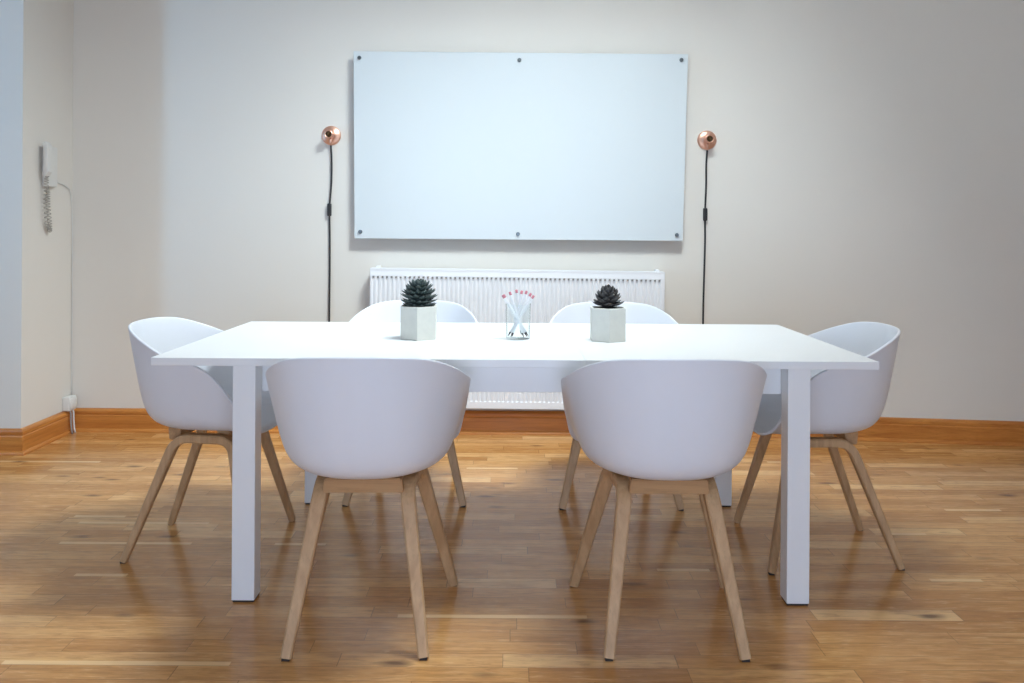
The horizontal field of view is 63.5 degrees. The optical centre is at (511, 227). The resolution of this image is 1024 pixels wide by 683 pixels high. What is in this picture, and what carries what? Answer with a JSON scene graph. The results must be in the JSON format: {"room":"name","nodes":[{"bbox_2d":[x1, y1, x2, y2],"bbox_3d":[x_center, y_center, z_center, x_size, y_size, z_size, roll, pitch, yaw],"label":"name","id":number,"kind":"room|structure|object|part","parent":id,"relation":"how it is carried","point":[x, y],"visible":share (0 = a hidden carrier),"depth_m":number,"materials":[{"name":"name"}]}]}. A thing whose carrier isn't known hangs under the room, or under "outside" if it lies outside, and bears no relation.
{"room":"meeting room","nodes":[
{"label":"meeting room","id":0,"kind":"room"},
{"bbox_2d":[0,0,73,427],"bbox_3d":[-3.312,-0.406,4.476,1.770,3.050,0.748,0,0,0],"label":"wall","id":1,"kind":"structure","parent":0,"point":[36,36],"depth_m":4.20,"materials":[{"name":"paint"}]},
{"bbox_2d":[0,428,22,455],"bbox_3d":[-3.305,1.056,4.085,1.804,0.126,0.034,0,0,0],"label":"baseboard","id":2,"kind":"object","parent":1,"relation":"attached to","point":[11,439],"visible":1,"depth_m":4.08,"materials":[{"name":"brown wood"}]},
{"bbox_2d":[21,410,73,455],"bbox_3d":[-2.420,1.061,4.319,0.034,0.126,0.502,0,0,0],"label":"baseboard","id":3,"kind":"structure","parent":1,"relation":"attached to","point":[36,435],"depth_m":4.29,"materials":[{"name":"brown wood"}]},
{"bbox_2d":[42,141,57,231],"bbox_3d":[-2.402,-0.206,4.303,0.054,0.467,0.149,0,0,0],"label":"phone","id":4,"kind":"object","parent":1,"relation":"attached to","point":[49,153],"visible":1,"depth_m":4.27,"materials":[{"name":"white plastic"}]},
{"bbox_3d":[-2.407,-0.123,4.284,0.032,0.300,0.086,0,0,-13],"label":"coiled cord","id":5,"kind":"part","parent":4,"relation":"part of","materials":[{"name":"white plastic"}]},
{"bbox_2d":[57,182,72,394],"bbox_3d":[-2.427,0.341,4.468,0.007,1.166,0.193,0,0,0],"label":"cable","id":6,"kind":"object","parent":1,"relation":"attached to","point":[57,182],"visible":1,"depth_m":4.56,"materials":[{"name":"grey plastic"}]},
{"bbox_2d":[62,395,76,433],"bbox_3d":[-2.411,1.022,4.511,0.051,0.205,0.072,0,0,0],"label":"junction box","id":7,"kind":"object","parent":1,"relation":"attached to","point":[69,402],"visible":1,"depth_m":4.50,"materials":[{"name":"white plastic"}]},
{"bbox_3d":[-2.392,0.959,4.511,0.008,0.058,0.058,0,0,0],"label":"lid","id":8,"kind":"part","parent":7,"relation":"part of","materials":[{"name":"white plastic"}]},
{"bbox_2d":[72,0,690,410],"bbox_3d":[-0.723,-0.391,4.710,3.410,3.050,0.280,0,0,0],"label":"wall","id":9,"kind":"structure","parent":0,"point":[202,160],"depth_m":4.57,"materials":[{"name":"paint"}]},
{"bbox_2d":[322,126,340,321],"bbox_3d":[-1.002,0.217,4.532,0.106,1.552,0.076,0,0,0],"label":"wall lamp","id":10,"kind":"object","parent":9,"relation":"attached to","point":[331,135],"visible":0.94,"depth_m":4.56,"materials":[{"name":"orange metal"}]},
{"bbox_2d":[327,203,331,215],"bbox_3d":[-1.006,-0.096,4.558,0.022,0.070,0.023,0,0,0],"label":"switch","id":11,"kind":"object","parent":10,"relation":"attached to","point":[329,206],"depth_m":4.55,"materials":[{"name":"black plastic"}]},
{"bbox_3d":[-1.004,0.268,4.559,0.021,1.449,0.016,0,0,0],"label":"cord","id":12,"kind":"part","parent":10,"relation":"part of","materials":[{"name":"plastic"}]},
{"bbox_3d":[-0.998,-0.506,4.557,0.106,0.106,0.026,0,0,0],"label":"plate","id":13,"kind":"part","parent":10,"relation":"part of","materials":[{"name":"orange metal"}]},
{"bbox_2d":[370,266,664,408],"bbox_3d":[0.025,0.602,4.518,1.595,0.758,0.103,1,0,0],"label":"panel radiator","id":14,"kind":"object","parent":9,"relation":"attached to","point":[480,291],"visible":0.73,"depth_m":4.47,"materials":[{"name":"white metal"}]},
{"bbox_2d":[370,267,664,273],"bbox_3d":[0.029,0.237,4.503,1.591,0.012,0.068,1,0,0],"label":"grille","id":15,"kind":"object","parent":14,"relation":"attached to","point":[374,270],"depth_m":4.47,"materials":[{"name":"white metal"}]},
{"bbox_2d":[354,51,687,240],"bbox_3d":[0.045,-0.443,4.537,1.827,1.025,0.065,0,0,0],"label":"whiteboard","id":16,"kind":"object","parent":9,"relation":"attached to","point":[448,145],"visible":1,"depth_m":4.51,"materials":[{"name":"glass"}]},
{"bbox_2d":[74,408,1023,446],"bbox_3d":[0.632,1.080,4.489,6.139,0.126,0.200,0,0,3],"label":"baseboard","id":17,"kind":"structure","parent":9,"relation":"attached to","point":[132,420],"depth_m":4.54,"materials":[{"name":"brown wood"}]},
{"bbox_2d":[400,305,436,340],"bbox_3d":[-0.333,0.338,2.956,0.124,0.117,0.143,0,0,-2],"label":"pot","id":18,"kind":"object","parent":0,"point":[417,322],"depth_m":2.90,"materials":[{"name":"ceramic"}]},
{"bbox_2d":[0,432,1023,682],"bbox_3d":[-0.257,1.187,1.675,8.100,0.100,6.150,0,0,0],"label":"floor","id":19,"kind":"structure","parent":0,"point":[70,506],"depth_m":2.68,"materials":[{"name":"brown wood"}]},
{"bbox_2d":[120,317,295,563],"bbox_3d":[-1.078,0.734,2.962,0.522,0.800,0.587,0,0,2],"label":"tub chair","id":20,"kind":"object","parent":19,"relation":"on","point":[184,399],"visible":0.68,"depth_m":2.80,"materials":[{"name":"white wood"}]},
{"bbox_3d":[-1.187,0.920,2.826,0.274,0.425,0.066,0,0,-9],"label":"leg","id":21,"kind":"part","parent":20,"relation":"part of","materials":[{"name":"brown wood"}]},
{"bbox_3d":[-1.177,0.921,3.105,0.274,0.425,0.066,0,0,13],"label":"leg","id":22,"kind":"part","parent":20,"relation":"part of","materials":[{"name":"brown wood"}]},
{"bbox_3d":[-0.946,0.922,2.792,0.248,0.425,0.079,0,0,31],"label":"leg","id":23,"kind":"part","parent":20,"relation":"part of","materials":[{"name":"brown wood"}]},
{"bbox_3d":[-0.934,0.922,3.123,0.248,0.425,0.079,0,0,-27],"label":"leg","id":24,"kind":"part","parent":20,"relation":"part of","materials":[{"name":"brown wood"}]},
{"bbox_2d":[265,357,470,661],"bbox_3d":[-0.416,0.738,2.398,0.587,0.800,0.522,0,0,-2],"label":"tub chair","id":25,"kind":"object","parent":19,"relation":"on","point":[356,424],"visible":1,"depth_m":2.21,"materials":[{"name":"white plastic"}]},
{"bbox_3d":[-0.554,0.924,2.291,0.066,0.425,0.274,0,0,9],"label":"leg","id":26,"kind":"part","parent":25,"relation":"part of","materials":[{"name":"brown wood"}]},
{"bbox_3d":[-0.276,0.926,2.298,0.066,0.425,0.274,0,0,-12],"label":"leg","id":27,"kind":"part","parent":25,"relation":"part of","materials":[{"name":"brown wood"}]},
{"bbox_3d":[-0.256,0.926,2.541,0.079,0.425,0.248,0,0,28],"label":"leg","id":28,"kind":"part","parent":25,"relation":"part of","materials":[{"name":"brown wood"}]},
{"bbox_2d":[342,300,477,506],"bbox_3d":[-0.436,0.738,3.590,0.587,0.800,0.522,0,0,0],"label":"tub chair","id":29,"kind":"object","parent":19,"relation":"on","point":[387,311],"visible":0.05,"depth_m":3.77,"materials":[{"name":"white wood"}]},
{"bbox_3d":[-0.604,0.924,3.451,0.079,0.425,0.248,0,0,29],"label":"leg","id":30,"kind":"part","parent":29,"relation":"part of","materials":[{"name":"brown wood"}]},
{"bbox_3d":[-0.272,0.926,3.451,0.079,0.425,0.248,0,0,-29],"label":"leg","id":31,"kind":"part","parent":29,"relation":"part of","materials":[{"name":"brown wood"}]},
{"bbox_2d":[151,321,878,605],"bbox_3d":[0.007,0.769,2.968,2.194,0.740,0.956,0,0,0],"label":"dining table","id":32,"kind":"object","parent":19,"relation":"on","point":[493,362],"visible":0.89,"depth_m":2.56,"materials":[{"name":"white paint"}]},
{"bbox_3d":[-0.811,0.773,2.529,0.069,0.710,0.062,0,0,0],"label":"leg","id":33,"kind":"part","parent":32,"relation":"part of","materials":[{"name":"white paint"}]},
{"bbox_3d":[-0.641,0.407,2.968,0.892,0.024,0.956,0,0,0],"label":"tabletop panel","id":34,"kind":"part","parent":32,"relation":"part of","materials":[{"name":"white paint"}]},
{"bbox_3d":[-0.811,0.773,3.411,0.069,0.710,0.062,0,0,0],"label":"leg","id":35,"kind":"part","parent":32,"relation":"part of","materials":[{"name":"white paint"}]},
{"bbox_2d":[400,279,436,340],"bbox_3d":[-0.333,0.290,2.955,0.143,0.214,0.126,0,0,28],"label":"potted succulent","id":36,"kind":"object","parent":32,"relation":"on","point":[418,318],"visible":1,"depth_m":2.91,"materials":[{"name":"ceramic"}]},
{"bbox_2d":[506,304,530,339],"bbox_3d":[0.022,0.336,2.958,0.091,0.126,0.091,0,0,0],"label":"glass","id":37,"kind":"object","parent":32,"relation":"on","point":[519,338],"visible":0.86,"depth_m":2.95,"materials":[{"name":"clear glass"}]},
{"bbox_2d":[503,294,526,335],"bbox_3d":[0.010,0.314,2.944,0.088,0.151,0.009,0,0,0],"label":"pencil","id":38,"kind":"object","parent":37,"relation":"in","point":[504,296],"visible":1,"depth_m":2.94,"materials":[{"name":"white paint"}]},
{"bbox_2d":[509,292,523,336],"bbox_3d":[0.015,0.309,2.924,0.055,0.162,0.009,0,0,0],"label":"pencil","id":39,"kind":"object","parent":37,"relation":"in","point":[510,293],"visible":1,"depth_m":2.92,"materials":[{"name":"white paint"}]},
{"bbox_2d":[512,290,522,335],"bbox_3d":[0.020,0.308,2.953,0.038,0.164,0.009,0,0,0],"label":"pencil","id":40,"kind":"object","parent":37,"relation":"in","point":[521,291],"visible":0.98,"depth_m":2.95,"materials":[{"name":"white paint"}]},
{"bbox_2d":[515,290,521,334],"bbox_3d":[0.024,0.308,2.992,0.025,0.164,0.009,0,0,0],"label":"pencil","id":41,"kind":"object","parent":37,"relation":"in","point":[516,291],"visible":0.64,"depth_m":2.99,"materials":[{"name":"white paint"}]},
{"bbox_2d":[511,291,527,333],"bbox_3d":[0.027,0.309,2.982,0.059,0.161,0.009,0,0,0],"label":"pencil","id":42,"kind":"object","parent":37,"relation":"in","point":[526,292],"visible":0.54,"depth_m":2.98,"materials":[{"name":"white paint"}]},
{"bbox_2d":[511,293,531,335],"bbox_3d":[0.033,0.311,2.934,0.075,0.157,0.009,0,0,0],"label":"pencil","id":43,"kind":"object","parent":37,"relation":"in","point":[530,294],"visible":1,"depth_m":2.93,"materials":[{"name":"white paint"}]},
{"bbox_2d":[508,295,534,335],"bbox_3d":[0.033,0.316,2.963,0.095,0.147,0.009,0,0,0],"label":"pencil","id":44,"kind":"object","parent":37,"relation":"in","point":[533,296],"visible":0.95,"depth_m":2.96,"materials":[{"name":"white paint"}]},
{"bbox_2d":[590,284,625,342],"bbox_3d":[0.340,0.302,2.936,0.119,0.199,0.137,0,0,1],"label":"potted succulent","id":45,"kind":"object","parent":32,"relation":"on","point":[608,319],"visible":1,"depth_m":2.89,"materials":[{"name":"ceramic"}]},
{"bbox_3d":[0.663,0.415,2.968,0.886,0.024,0.956,0,0,0],"label":"tabletop panel","id":46,"kind":"part","parent":32,"relation":"part of","materials":[{"name":"white paint"}]},
{"bbox_3d":[0.866,0.784,3.411,0.068,0.710,0.062,0,0,0],"label":"leg","id":47,"kind":"part","parent":32,"relation":"part of","materials":[{"name":"white paint"}]},
{"bbox_3d":[0.866,0.784,2.529,0.068,0.710,0.062,0,0,0],"label":"leg","id":48,"kind":"part","parent":32,"relation":"part of","materials":[{"name":"white paint"}]},
{"bbox_2d":[550,302,684,510],"bbox_3d":[0.444,0.743,3.563,0.587,0.800,0.522,0,0,0],"label":"tub chair","id":49,"kind":"object","parent":19,"relation":"on","point":[636,313],"visible":0.02,"depth_m":3.73,"materials":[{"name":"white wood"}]},
{"bbox_3d":[0.263,0.929,3.433,0.147,0.425,0.208,0,0,0],"label":"leg","id":50,"kind":"part","parent":49,"relation":"part of","materials":[{"name":"brown wood"}]},
{"bbox_3d":[0.609,0.931,3.424,0.079,0.425,0.248,0,0,-29],"label":"leg","id":51,"kind":"part","parent":49,"relation":"part of","materials":[{"name":"brown wood"}]},
{"bbox_2d":[561,359,766,661],"bbox_3d":[0.438,0.743,2.404,0.587,0.800,0.522,0,0,0],"label":"tub chair","id":52,"kind":"object","parent":19,"relation":"on","point":[670,426],"visible":1,"depth_m":2.21,"materials":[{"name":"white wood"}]},
{"bbox_3d":[0.271,0.929,2.543,0.079,0.425,0.248,0,0,-29],"label":"leg","id":53,"kind":"part","parent":52,"relation":"part of","materials":[{"name":"brown wood"}]},
{"bbox_3d":[0.297,0.930,2.300,0.066,0.425,0.274,0,0,11],"label":"leg","id":54,"kind":"part","parent":52,"relation":"part of","materials":[{"name":"brown wood"}]},
{"bbox_3d":[0.603,0.931,2.543,0.079,0.425,0.248,0,0,29],"label":"leg","id":55,"kind":"part","parent":52,"relation":"part of","materials":[{"name":"brown wood"}]},
{"bbox_3d":[0.576,0.931,2.300,0.066,0.425,0.274,0,0,-11],"label":"leg","id":56,"kind":"part","parent":52,"relation":"part of","materials":[{"name":"brown wood"}]},
{"bbox_2d":[734,322,904,574],"bbox_3d":[1.090,0.747,2.960,0.522,0.800,0.587,0,0,2],"label":"tub chair","id":57,"kind":"object","parent":19,"relation":"on","point":[843,403],"visible":0.55,"depth_m":2.78,"materials":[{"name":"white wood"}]},
{"bbox_3d":[0.955,0.934,3.131,0.248,0.425,0.079,0,0,31],"label":"leg","id":58,"kind":"part","parent":57,"relation":"part of","materials":[{"name":"brown wood"}]},
{"bbox_3d":[0.944,0.934,2.799,0.248,0.425,0.079,0,0,-27],"label":"leg","id":59,"kind":"part","parent":57,"relation":"part of","materials":[{"name":"brown wood"}]},
{"bbox_3d":[1.197,0.935,3.095,0.274,0.425,0.066,0,0,-9],"label":"leg","id":60,"kind":"part","parent":57,"relation":"part of","materials":[{"name":"brown wood"}]},
{"bbox_3d":[1.187,0.935,2.817,0.274,0.425,0.066,0,0,13],"label":"leg","id":61,"kind":"part","parent":57,"relation":"part of","materials":[{"name":"brown wood"}]},
{"bbox_2d":[590,306,625,342],"bbox_3d":[0.340,0.343,2.936,0.119,0.117,0.137,0,0,1],"label":"pot","id":62,"kind":"object","parent":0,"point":[607,323],"depth_m":2.89,"materials":[{"name":"ceramic"}]},
{"bbox_2d":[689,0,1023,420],"bbox_3d":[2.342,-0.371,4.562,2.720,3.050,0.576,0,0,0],"label":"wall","id":63,"kind":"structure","parent":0,"point":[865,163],"depth_m":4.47,"materials":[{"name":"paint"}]},
{"bbox_2d":[697,131,716,323],"bbox_3d":[1.072,0.236,4.530,0.106,1.539,0.076,0,0,0],"label":"wall lamp","id":64,"kind":"object","parent":63,"relation":"attached to","point":[706,140],"visible":0.96,"depth_m":4.55,"materials":[{"name":"orange metal"}]},
{"bbox_3d":[1.064,0.287,4.560,0.027,1.436,0.014,0,0,22],"label":"cord","id":65,"kind":"part","parent":64,"relation":"part of","materials":[{"name":"plastic"}]},
{"bbox_2d":[703,208,707,220],"bbox_3d":[1.065,-0.070,4.556,0.022,0.070,0.023,0,0,0],"label":"switch","id":66,"kind":"object","parent":64,"relation":"attached to","point":[705,211],"depth_m":4.54,"materials":[{"name":"black plastic"}]},
{"bbox_3d":[1.076,-0.480,4.555,0.106,0.106,0.026,0,0,0],"label":"plate","id":67,"kind":"part","parent":64,"relation":"part of","materials":[{"name":"orange metal"}]}
]}

